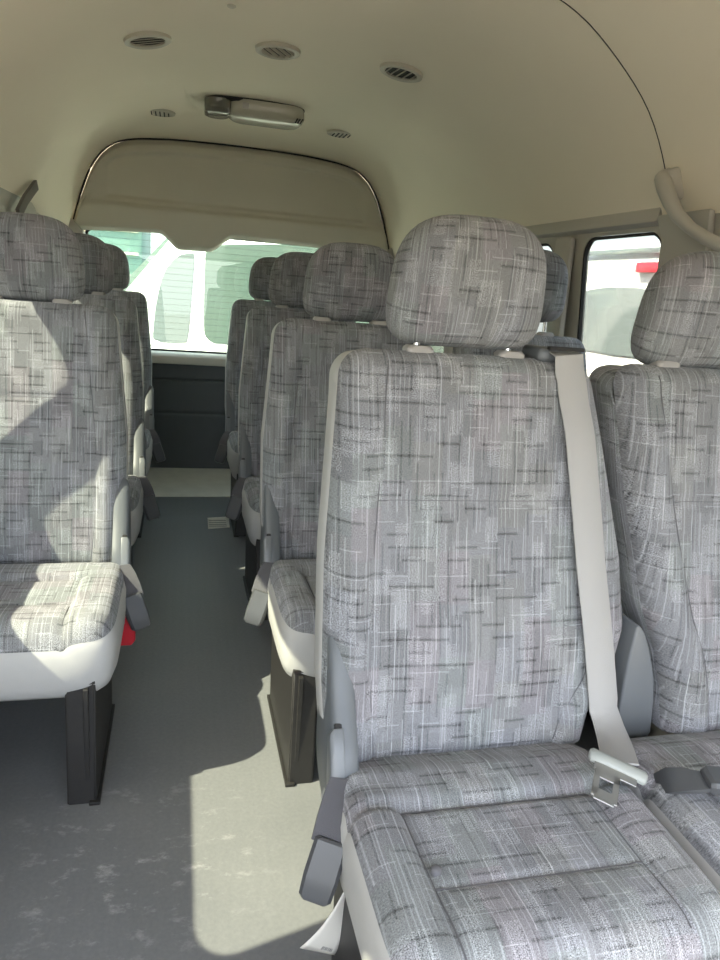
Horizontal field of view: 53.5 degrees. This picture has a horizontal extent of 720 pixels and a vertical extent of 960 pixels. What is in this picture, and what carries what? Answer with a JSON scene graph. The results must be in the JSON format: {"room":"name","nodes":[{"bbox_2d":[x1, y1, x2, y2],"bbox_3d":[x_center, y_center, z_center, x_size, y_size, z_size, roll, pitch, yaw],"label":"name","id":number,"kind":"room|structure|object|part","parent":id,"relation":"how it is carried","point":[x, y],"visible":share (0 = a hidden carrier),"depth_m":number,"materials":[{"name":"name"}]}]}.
{"room":"vehicle interior","nodes":[
{"label":"vehicle interior","id":0,"kind":"room"},
{"bbox_2d":[0,187,39,214],"bbox_3d":[-1.115,-0.126,1.851,0.088,1.364,4.551,1,15,-14],"label":"wall","id":1,"kind":"structure","parent":0,"point":[9,201],"depth_m":2.53,"materials":[{"name":"plastic"}]},
{"bbox_2d":[15,180,38,212],"bbox_3d":[-1.221,-1.034,2.623,0.016,0.160,0.286,2,15,-11],"label":"handle","id":2,"kind":"object","parent":1,"relation":"attached to","point":[33,188],"visible":0.91,"depth_m":2.60,"materials":[{"name":"grey plastic"}]},
{"bbox_2d":[68,218,85,233],"bbox_3d":[-1.526,-1.024,3.738,0.169,0.660,0.130,1,15,-14],"label":"trim","id":3,"kind":"structure","parent":1,"relation":"attached to","point":[73,225],"depth_m":3.62,"materials":[{"name":"grey plastic"}]},
{"bbox_2d":[0,497,598,959],"bbox_3d":[-0.200,0.650,1.982,1.920,0.060,3.950,1,15,-14],"label":"floor","id":4,"kind":"structure","parent":0,"point":[196,845],"depth_m":1.57,"materials":[{"name":"rubber"}]},
{"bbox_2d":[0,212,150,805],"bbox_3d":[-0.782,0.011,1.676,0.566,1.238,0.713,1,15,-14],"label":"passenger seat","id":5,"kind":"object","parent":4,"relation":"on","point":[71,593],"visible":1,"depth_m":1.77,"materials":[{"name":"fabric"}]},
{"bbox_2d":[0,562,123,652],"bbox_3d":[-0.806,0.257,1.642,0.494,0.071,0.492,1,15,-14],"label":"cushion","id":6,"kind":"object","parent":5,"relation":"on","point":[46,607],"depth_m":1.54,"materials":[{"name":"fabric"}]},
{"bbox_3d":[-0.841,-0.112,1.795,0.480,0.655,0.195,1,15,-14],"label":"backrest","id":7,"kind":"part","parent":5,"relation":"part of","materials":[{"name":"fabric"}]},
{"bbox_3d":[-0.596,0.214,1.816,0.022,0.134,0.063,1,15,-14],"label":"recliner lever","id":8,"kind":"part","parent":5,"relation":"part of","materials":[{"name":"grey plastic"}]},
{"bbox_2d":[73,233,160,567],"bbox_3d":[-0.979,-0.215,2.465,0.566,1.238,0.713,1,15,-14],"label":"passenger seat","id":9,"kind":"object","parent":4,"relation":"on","point":[98,262],"visible":0.19,"depth_m":2.59,"materials":[{"name":"fabric"}]},
{"bbox_3d":[-1.038,-0.338,2.584,0.480,0.655,0.195,1,15,-14],"label":"backrest","id":10,"kind":"part","parent":9,"relation":"part of","materials":[{"name":"fabric"}]},
{"bbox_2d":[128,475,141,510],"bbox_3d":[-1.003,0.031,2.431,0.494,0.071,0.492,1,15,-14],"label":"cushion","id":11,"kind":"object","parent":9,"relation":"on","point":[135,481],"depth_m":2.41,"materials":[{"name":"fabric"}]},
{"bbox_3d":[-0.793,-0.012,2.605,0.022,0.134,0.063,1,15,-14],"label":"recliner lever","id":12,"kind":"part","parent":9,"relation":"part of","materials":[{"name":"grey plastic"}]},
{"bbox_2d":[105,243,165,537],"bbox_3d":[-1.176,-0.441,3.255,0.566,1.238,0.713,1,15,-14],"label":"passenger seat","id":13,"kind":"object","parent":4,"relation":"on","point":[154,448],"visible":0.12,"depth_m":3.39,"materials":[{"name":"fabric"}]},
{"bbox_3d":[-1.235,-0.564,3.374,0.480,0.655,0.195,1,15,-14],"label":"backrest","id":14,"kind":"part","parent":13,"relation":"part of","materials":[{"name":"fabric"}]},
{"bbox_2d":[145,428,150,448],"bbox_3d":[-1.200,-0.195,3.221,0.494,0.071,0.492,1,15,-14],"label":"cushion","id":15,"kind":"object","parent":13,"relation":"on","point":[148,430],"depth_m":3.21,"materials":[{"name":"fabric"}]},
{"bbox_3d":[-0.990,-0.238,3.395,0.022,0.134,0.063,1,15,-14],"label":"recliner lever","id":16,"kind":"part","parent":13,"relation":"part of","materials":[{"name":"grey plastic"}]},
{"bbox_2d":[208,517,229,528],"bbox_3d":[-0.665,0.200,3.363,0.100,0.021,0.120,1,15,-14],"label":"paper slip","id":17,"kind":"object","parent":4,"relation":"on","point":[214,522],"visible":0.98,"depth_m":3.37,"materials":[{"name":"white paper"}]},
{"bbox_2d":[209,520,225,524],"bbox_3d":[-0.668,0.203,3.353,0.080,0.011,0.054,1,15,-14],"label":"print","id":18,"kind":"object","parent":17,"relation":"on","point":[211,522],"depth_m":3.36,"materials":[{"name":"grey"}]},
{"bbox_2d":[214,257,303,536],"bbox_3d":[-0.424,-0.434,3.445,0.539,1.242,0.713,1,15,-14],"label":"passenger seat","id":19,"kind":"object","parent":4,"relation":"on","point":[259,277],"visible":0.3,"depth_m":3.50,"materials":[{"name":"fabric"}]},
{"bbox_3d":[-0.645,-0.234,3.483,0.022,0.134,0.063,1,15,-14],"label":"recliner lever","id":20,"kind":"part","parent":19,"relation":"part of","materials":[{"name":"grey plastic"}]},
{"bbox_2d":[228,431,237,452],"bbox_3d":[-0.392,-0.185,3.425,0.466,0.071,0.492,1,15,-14],"label":"cushion","id":21,"kind":"object","parent":19,"relation":"on","point":[232,435],"depth_m":3.27,"materials":[{"name":"fabric"}]},
{"bbox_3d":[-0.426,-0.554,3.579,0.480,0.655,0.195,1,15,-14],"label":"backrest","id":22,"kind":"part","parent":19,"relation":"part of","materials":[{"name":"fabric"}]},
{"bbox_2d":[225,252,355,619],"bbox_3d":[-0.223,-0.208,2.656,0.539,1.242,0.713,1,15,-14],"label":"passenger seat","id":23,"kind":"object","parent":4,"relation":"on","point":[288,271],"visible":0.3,"depth_m":2.72,"materials":[{"name":"fabric"}]},
{"bbox_3d":[-0.444,-0.008,2.694,0.022,0.134,0.063,1,15,-14],"label":"recliner lever","id":24,"kind":"part","parent":23,"relation":"part of","materials":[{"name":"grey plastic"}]},
{"bbox_2d":[243,476,259,512],"bbox_3d":[-0.191,0.041,2.636,0.466,0.071,0.492,1,15,-14],"label":"cushion","id":25,"kind":"object","parent":23,"relation":"on","point":[251,484],"depth_m":2.49,"materials":[{"name":"fabric"}]},
{"bbox_3d":[-0.225,-0.328,2.790,0.480,0.655,0.195,1,15,-14],"label":"backrest","id":26,"kind":"part","parent":23,"relation":"part of","materials":[{"name":"fabric"}]},
{"bbox_2d":[244,242,412,786],"bbox_3d":[-0.026,0.018,1.867,0.539,1.242,0.713,1,15,-14],"label":"passenger seat","id":27,"kind":"object","parent":4,"relation":"on","point":[345,281],"visible":0.43,"depth_m":1.93,"materials":[{"name":"fabric"}]},
{"bbox_3d":[-0.247,0.218,1.905,0.022,0.134,0.063,1,15,-14],"label":"recliner lever","id":28,"kind":"part","parent":27,"relation":"part of","materials":[{"name":"grey plastic"}]},
{"bbox_2d":[269,559,315,634],"bbox_3d":[0.006,0.267,1.847,0.466,0.071,0.492,1,15,-14],"label":"cushion","id":29,"kind":"object","parent":27,"relation":"on","point":[292,582],"depth_m":1.70,"materials":[{"name":"fabric"}]},
{"bbox_3d":[-0.029,-0.102,2.001,0.480,0.655,0.195,1,15,-14],"label":"backrest","id":30,"kind":"part","parent":27,"relation":"part of","materials":[{"name":"fabric"}]},
{"bbox_2d":[299,214,719,959],"bbox_3d":[0.252,0.248,1.076,0.679,1.248,0.713,1,15,-14],"label":"passenger seat","id":31,"kind":"object","parent":4,"relation":"on","point":[470,621],"visible":1,"depth_m":1.14,"materials":[{"name":"fabric"}]},
{"bbox_3d":[-0.037,0.450,1.097,0.022,0.134,0.063,1,15,-14],"label":"recliner lever","id":32,"kind":"part","parent":31,"relation":"part of","materials":[{"name":"grey plastic"}]},
{"bbox_3d":[0.211,0.130,1.201,0.546,0.655,0.195,1,15,-14],"label":"backrest","id":33,"kind":"part","parent":31,"relation":"part of","materials":[{"name":"fabric"}]},
{"bbox_2d":[343,742,719,959],"bbox_3d":[0.208,0.499,1.038,0.450,0.071,0.492,1,15,-14],"label":"cushion","id":34,"kind":"object","parent":31,"relation":"on","point":[452,850],"depth_m":0.94,"materials":[{"name":"fabric"}]},
{"bbox_3d":[0.392,0.436,1.087,0.088,0.032,0.026,10,16,20],"label":"latch plate","id":35,"kind":"part","parent":31,"relation":"part of","materials":[{"name":"grey plastic"}]},
{"bbox_2d":[444,249,623,719],"bbox_3d":[0.510,0.009,1.998,0.481,1.275,0.713,1,15,-14],"label":"passenger seat","id":36,"kind":"object","parent":4,"relation":"on","point":[557,272],"visible":0.09,"depth_m":2.10,"materials":[{"name":"fabric"}]},
{"bbox_3d":[0.478,-0.096,2.129,0.480,0.655,0.195,1,15,-14],"label":"backrest","id":37,"kind":"part","parent":36,"relation":"part of","materials":[{"name":"fabric"}]},
{"bbox_3d":[0.559,-0.455,2.164,0.011,0.110,0.016,1,15,-14],"label":"headrest post","id":38,"kind":"part","parent":36,"relation":"part of","materials":[{"name":"silver metal"}]},
{"bbox_2d":[589,251,719,892],"bbox_3d":[0.673,0.260,1.185,0.468,1.233,0.713,1,15,-14],"label":"passenger seat","id":39,"kind":"object","parent":4,"relation":"on","point":[659,418],"visible":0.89,"depth_m":1.26,"materials":[{"name":"fabric"}]},
{"bbox_3d":[0.657,0.136,1.313,0.430,0.655,0.197,1,15,-14],"label":"backrest","id":40,"kind":"part","parent":39,"relation":"part of","materials":[{"name":"fabric"}]},
{"bbox_2d":[630,730,719,875],"bbox_3d":[0.685,0.511,1.126,0.456,0.069,0.427,1,15,-14],"label":"cushion","id":41,"kind":"object","parent":39,"relation":"on","point":[693,820],"depth_m":1.10,"materials":[{"name":"fabric"}]},
{"bbox_2d":[0,0,719,258],"bbox_3d":[-0.130,-0.972,1.781,1.882,0.579,4.410,1,15,-14],"label":"ceiling","id":42,"kind":"structure","parent":0,"point":[520,112],"depth_m":2.12,"materials":[{"name":"fabric"}]},
{"bbox_2d":[123,31,171,49],"bbox_3d":[-0.642,-1.328,2.155,0.142,0.040,0.143,9,15,16],"label":"ceiling vent","id":43,"kind":"object","parent":42,"relation":"in","point":[144,40],"visible":1,"depth_m":2.15,"materials":[{"name":"beige plastic"}]},
{"bbox_2d":[131,37,164,44],"bbox_3d":[-0.641,-1.331,2.155,0.116,0.006,0.116,-10,18,-11],"label":"grille","id":44,"kind":"object","parent":43,"relation":"on","point":[134,40],"depth_m":2.16,"materials":[{"name":"grey plastic"}]},
{"bbox_2d":[151,109,175,116],"bbox_3d":[-0.874,-1.604,3.120,0.132,0.012,0.132,1,15,-14],"label":"air vent","id":45,"kind":"object","parent":42,"relation":"attached to","point":[158,112],"visible":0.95,"depth_m":3.10,"materials":[{"name":"beige plastic"}]},
{"bbox_2d":[227,4,235,8],"bbox_3d":[-0.343,-1.266,1.905,0.024,0.009,0.024,1,15,-14],"label":"plug","id":46,"kind":"object","parent":42,"relation":"attached to","point":[231,6],"visible":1,"depth_m":1.90,"materials":[{"name":"beige plastic"}]},
{"bbox_2d":[204,95,304,129],"bbox_3d":[-0.439,-1.537,2.978,0.412,0.083,0.212,1,15,-14],"label":"dome lamp","id":47,"kind":"object","parent":42,"relation":"attached to","point":[241,110],"visible":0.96,"depth_m":2.91,"materials":[{"name":"white plastic"}]},
{"bbox_3d":[-0.397,-1.527,2.994,0.320,0.062,0.208,1,15,-14],"label":"lamp shade","id":48,"kind":"part","parent":47,"relation":"part of","materials":[{"name":"beige plastic"}]},
{"bbox_2d":[255,41,300,59],"bbox_3d":[-0.258,-1.348,2.245,0.144,0.016,0.144,0,15,-14],"label":"ceiling vent","id":49,"kind":"object","parent":42,"relation":"in","point":[269,49],"visible":1,"depth_m":2.23,"materials":[{"name":"beige plastic"}]},
{"bbox_2d":[263,48,290,55],"bbox_3d":[-0.258,-1.353,2.244,0.116,0.006,0.116,0,15,-14],"label":"grille","id":50,"kind":"object","parent":49,"relation":"on","point":[266,51],"depth_m":2.25,"materials":[{"name":"grey plastic"}]},
{"bbox_2d":[327,130,350,137],"bbox_3d":[-0.086,-1.582,3.269,0.132,0.012,0.132,1,15,-14],"label":"air vent","id":51,"kind":"object","parent":42,"relation":"attached to","point":[335,133],"visible":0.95,"depth_m":3.25,"materials":[{"name":"beige plastic"}]},
{"bbox_2d":[380,62,422,82],"bbox_3d":[0.133,-1.308,2.290,0.142,0.036,0.144,2,15,-10],"label":"ceiling vent","id":52,"kind":"object","parent":42,"relation":"in","point":[402,72],"visible":1,"depth_m":2.28,"materials":[{"name":"beige plastic"}]},
{"bbox_2d":[386,68,415,78],"bbox_3d":[0.133,-1.311,2.289,0.116,0.006,0.116,9,13,-16],"label":"grille","id":53,"kind":"object","parent":52,"relation":"on","point":[393,73],"depth_m":2.30,"materials":[{"name":"grey plastic"}]},
{"bbox_2d":[654,167,719,251],"bbox_3d":[0.780,-0.610,1.635,0.092,0.236,0.324,0,16,-17],"label":"handle","id":54,"kind":"object","parent":42,"relation":"attached to","point":[668,181],"visible":0.95,"depth_m":1.66,"materials":[{"name":"grey plastic"}]},
{"bbox_2d":[538,213,719,735],"bbox_3d":[0.684,-0.105,2.307,0.088,1.363,4.550,1,15,-14],"label":"wall","id":55,"kind":"structure","parent":0,"point":[581,240],"depth_m":2.24,"materials":[{"name":"plastic"}]},
{"bbox_2d":[146,467,230,496],"bbox_3d":[-0.715,0.024,4.048,1.860,0.085,0.490,1,15,-14],"label":"trim","id":56,"kind":"structure","parent":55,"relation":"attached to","point":[165,482],"depth_m":3.95,"materials":[{"name":"grey plastic"}]},
{"bbox_2d":[73,138,388,248],"bbox_3d":[-0.640,-1.520,3.823,1.720,0.501,0.012,1,15,-14],"label":"trim","id":57,"kind":"structure","parent":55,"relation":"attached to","point":[108,146],"depth_m":3.73,"materials":[{"name":"black"}]},
{"bbox_2d":[387,248,394,259],"bbox_3d":[0.169,-1.004,4.167,0.169,0.660,0.130,1,15,-14],"label":"trim","id":58,"kind":"structure","parent":55,"relation":"attached to","point":[390,251],"depth_m":4.02,"materials":[{"name":"grey plastic"}]},
{"bbox_2d":[428,345,443,352],"bbox_3d":[0.368,-0.826,3.599,0.065,0.568,0.808,1,15,-14],"label":"window","id":59,"kind":"structure","parent":55,"relation":"in","point":[440,349],"depth_m":3.56,"materials":[{"name":"clear glass"}]},
{"bbox_2d":[535,243,552,334],"bbox_3d":[0.571,-0.603,2.783,0.067,0.588,0.748,1,15,-14],"label":"window","id":60,"kind":"structure","parent":55,"relation":"in","point":[545,246],"depth_m":2.45,"materials":[{"name":"clear glass"}]},
{"bbox_2d":[546,237,574,336],"bbox_3d":[0.621,-0.130,2.445,0.058,1.330,0.100,1,15,-14],"label":"trim","id":61,"kind":"structure","parent":55,"relation":"attached to","point":[564,247],"depth_m":2.28,"materials":[{"name":"grey plastic"}]},
{"bbox_2d":[526,207,661,237],"bbox_3d":[0.635,-0.831,2.381,0.040,0.051,1.200,1,15,-14],"label":"trim","id":62,"kind":"structure","parent":55,"relation":"attached to","point":[647,217],"depth_m":2.07,"materials":[{"name":"grey plastic"}]},
{"bbox_2d":[560,0,665,168],"bbox_3d":[-0.063,-0.885,1.512,1.788,0.500,0.003,1,15,-14],"label":"trim","id":63,"kind":"structure","parent":55,"relation":"attached to","point":[560,0],"depth_m":1.66,"materials":[{"name":"black"}]},
{"bbox_2d":[577,232,660,376],"bbox_3d":[0.744,-0.426,2.083,0.064,0.553,0.403,1,15,-14],"label":"window","id":64,"kind":"structure","parent":55,"relation":"in","point":[617,270],"depth_m":2.08,"materials":[{"name":"clear glass"}]},
{"bbox_2d":[643,209,714,363],"bbox_3d":[0.754,0.010,1.902,0.064,1.360,0.196,1,15,-14],"label":"trim","id":65,"kind":"structure","parent":55,"relation":"attached to","point":[675,242],"depth_m":1.75,"materials":[{"name":"grey plastic"}]},
{"bbox_3d":[-0.712,-0.931,4.081,1.980,1.930,0.060,1,15,-14],"label":"wall","id":66,"kind":"structure","parent":0,"visible":0},
{"bbox_2d":[151,350,225,366],"bbox_3d":[-0.712,-0.679,4.068,1.800,0.060,0.099,1,15,-14],"label":"trim","id":67,"kind":"structure","parent":66,"relation":"attached to","point":[166,357],"depth_m":3.97,"materials":[{"name":"grey plastic"}]},
{"bbox_2d":[150,363,229,468],"bbox_3d":[-0.739,-0.339,4.158,1.800,0.645,0.031,1,15,-14],"label":"trim","id":68,"kind":"structure","parent":66,"relation":"attached to","point":[189,400],"depth_m":4.07,"materials":[{"name":"grey plastic"}]},
{"bbox_2d":[85,230,369,353],"bbox_3d":[-0.703,-1.034,4.050,1.620,0.665,0.024,1,15,-14],"label":"window","id":69,"kind":"structure","parent":66,"relation":"in","point":[86,231],"depth_m":4.04,"materials":[{"name":"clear glass"}]},
{"bbox_2d":[74,140,387,251],"bbox_3d":[-0.642,-1.490,3.830,1.698,0.544,0.063,1,15,-14],"label":"trim","id":70,"kind":"structure","parent":66,"relation":"attached to","point":[198,196],"depth_m":3.80,"materials":[{"name":"plastic"}]},
{"label":"outside","id":71,"kind":"structure","parent":0,"visible":0},
{"label":"ground","id":72,"kind":"structure","parent":71,"visible":0},
{"bbox_2d":[88,230,150,274],"bbox_3d":[-4.129,-2.226,8.270,3.200,2.750,2.020,1,15,-14],"label":"box truck","id":73,"kind":"object","parent":72,"relation":"on","point":[136,246],"visible":0.05,"depth_m":7.56,"materials":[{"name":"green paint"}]},
{"bbox_2d":[123,238,368,351],"bbox_3d":[-0.812,-1.089,6.216,4.167,2.122,1.710,6,15,5],"label":"van","id":74,"kind":"object","parent":72,"relation":"on","point":[190,296],"visible":0.06,"depth_m":5.34,"materials":[{"name":"white paint"}]}
]}

